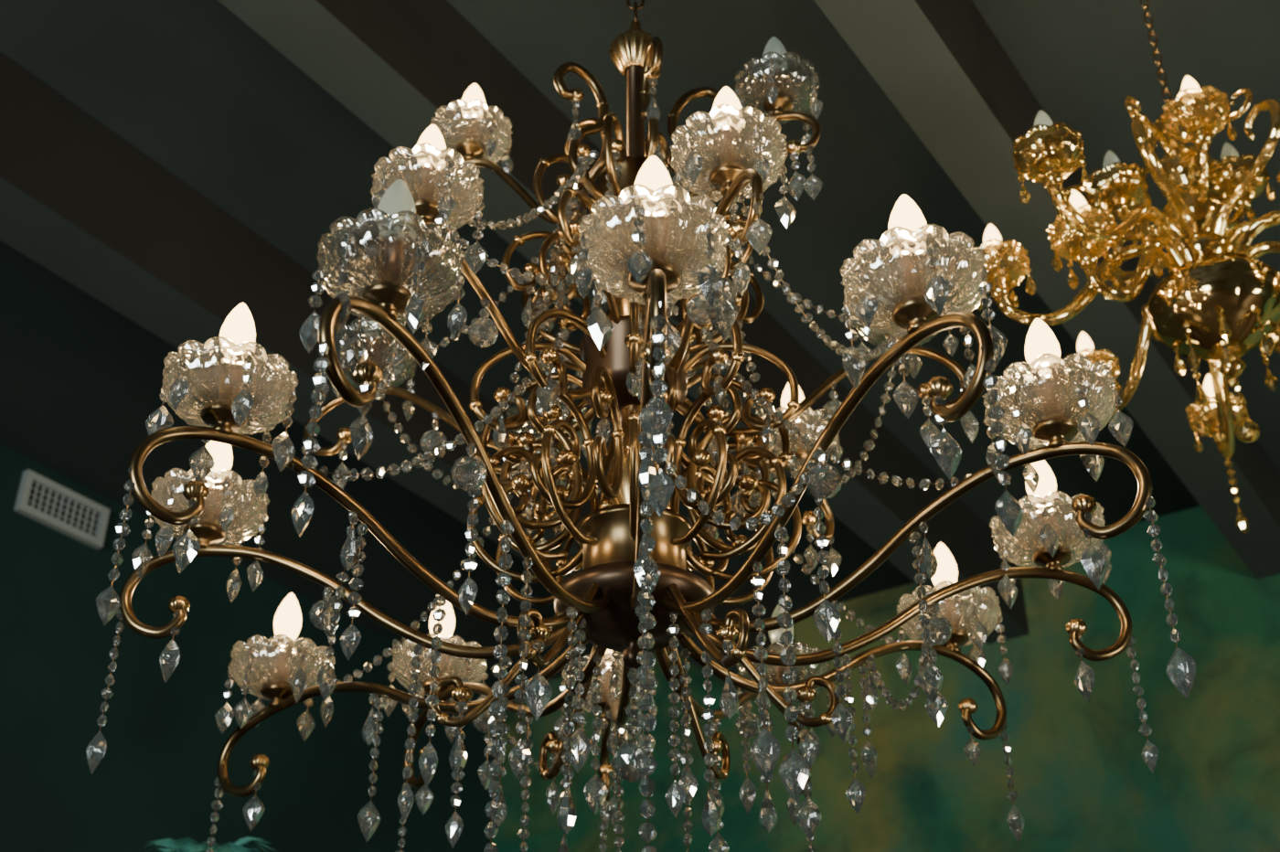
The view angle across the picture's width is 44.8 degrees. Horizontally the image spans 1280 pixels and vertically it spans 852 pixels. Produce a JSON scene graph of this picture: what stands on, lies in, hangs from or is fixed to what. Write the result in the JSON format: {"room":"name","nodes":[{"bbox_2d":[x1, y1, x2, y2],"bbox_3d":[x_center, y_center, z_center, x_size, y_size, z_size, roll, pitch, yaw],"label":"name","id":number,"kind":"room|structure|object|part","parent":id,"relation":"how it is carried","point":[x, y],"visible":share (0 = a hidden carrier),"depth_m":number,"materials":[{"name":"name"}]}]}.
{"room":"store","nodes":[
{"label":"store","id":0,"kind":"room"},
{"bbox_2d":[0,444,495,851],"bbox_3d":[-3.221,1.276,3.267,0.101,4.450,8.920,-19,-37,28],"label":"wall","id":1,"kind":"structure","parent":0,"point":[154,780],"depth_m":5.83,"materials":[{"name":"green paint"}]},
{"bbox_2d":[14,469,110,549],"bbox_3d":[-2.104,0.307,5.671,0.030,0.159,0.366,-19,-37,28],"label":"air vent","id":2,"kind":"object","parent":1,"relation":"in","point":[39,498],"visible":1,"depth_m":5.66,"materials":[{"name":"white"}]},
{"bbox_2d":[0,0,1279,688],"bbox_3d":[0.199,-1.870,2.494,8.350,0.100,9.120,-19,-37,28],"label":"ceiling","id":3,"kind":"structure","parent":0,"point":[189,84],"depth_m":4.33,"materials":[{"name":"paint"}]},
{"bbox_2d":[0,51,794,701],"bbox_3d":[-1.912,-0.933,3.589,0.209,0.350,8.920,-19,-37,28],"label":"ceiling beam","id":4,"kind":"structure","parent":3,"relation":"attached to","point":[80,200],"depth_m":4.25,"materials":[{"name":"grey paint"}]},
{"bbox_2d":[218,0,1029,644],"bbox_3d":[-1.036,-1.242,3.086,0.172,0.350,8.920,-19,-37,28],"label":"ceiling beam","id":5,"kind":"structure","parent":3,"relation":"attached to","point":[392,64],"depth_m":3.88,"materials":[{"name":"grey paint"}]},
{"bbox_2d":[85,0,1196,851],"bbox_3d":[-0.013,-0.282,2.526,1.458,2.572,1.465,0,-32,0],"label":"crystal chandelier","id":6,"kind":"object","parent":3,"relation":"hanging from","point":[650,241],"visible":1,"depth_m":2.13,"materials":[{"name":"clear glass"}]},
{"bbox_3d":[-0.287,-0.255,1.834,0.046,0.094,0.046,0,-32,0],"label":"bulb","id":7,"kind":"part","parent":6,"relation":"part of","materials":[{"name":"white glass"}]},
{"bbox_3d":[0.233,-0.640,2.683,0.044,0.089,0.044,0,-32,0],"label":"bulb","id":8,"kind":"part","parent":6,"relation":"part of","materials":[{"name":"white glass"}]},
{"bbox_3d":[0.255,0.362,2.805,0.046,0.094,0.046,0,-32,0],"label":"bulb","id":9,"kind":"part","parent":6,"relation":"part of","materials":[{"name":"white glass"}]},
{"bbox_2d":[813,0,1279,579],"bbox_3d":[-0.164,-1.551,2.585,0.177,0.350,8.920,-19,-37,28],"label":"ceiling beam","id":10,"kind":"structure","parent":3,"relation":"attached to","point":[940,63],"depth_m":3.88,"materials":[{"name":"grey paint"}]},
{"bbox_2d":[973,0,1279,533],"bbox_3d":[1.120,-0.523,3.261,0.998,1.392,0.901,0,-32,0],"label":"glass chandelier","id":11,"kind":"object","parent":3,"relation":"hanging from","point":[1217,303],"visible":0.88,"depth_m":2.98,"materials":[{"name":"gold"}]},
{"bbox_3d":[0.741,-0.553,2.856,0.035,0.071,0.035,0,-32,0],"label":"bulb","id":12,"kind":"part","parent":11,"relation":"part of","materials":[{"name":"white glass"}]},
{"bbox_3d":[0.996,-0.556,3.285,0.035,0.071,0.035,0,-32,0],"label":"bulb","id":13,"kind":"part","parent":11,"relation":"part of","materials":[{"name":"white glass"}]},
{"bbox_3d":[1.110,-0.906,3.405,0.100,0.588,0.100,0,-32,0],"label":"chain and canopy","id":14,"kind":"part","parent":11,"relation":"part of","materials":[{"name":"gold metal"}]},
{"bbox_3d":[1.110,-0.229,2.988,0.258,0.212,0.258,0,-32,0],"label":"glass","id":15,"kind":"part","parent":11,"relation":"part of","materials":[{"name":"orange mirror"}]},
{"bbox_3d":[1.238,-0.569,3.264,0.035,0.071,0.035,0,-32,0],"label":"bulb","id":16,"kind":"part","parent":11,"relation":"part of","materials":[{"name":"white glass"}]},
{"bbox_2d":[491,506,1279,851],"bbox_3d":[2.721,2.026,4.487,8.350,4.450,0.101,-19,-37,28],"label":"wall","id":17,"kind":"structure","parent":0,"point":[1082,779],"depth_m":5.92,"materials":[{"name":"paint"}]},
{"bbox_3d":[0.199,2.005,0.110,8.350,0.100,9.120,-19,-37,28],"label":"floor","id":18,"kind":"structure","parent":0,"visible":0},
{"bbox_2d":[142,836,273,851],"bbox_3d":[-1.056,2.139,3.018,0.562,2.719,0.709,0,-32,0],"label":"potted palm","id":19,"kind":"object","parent":18,"relation":"on","point":[187,845],"visible":0.84,"depth_m":3.62,"materials":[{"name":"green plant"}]}
]}

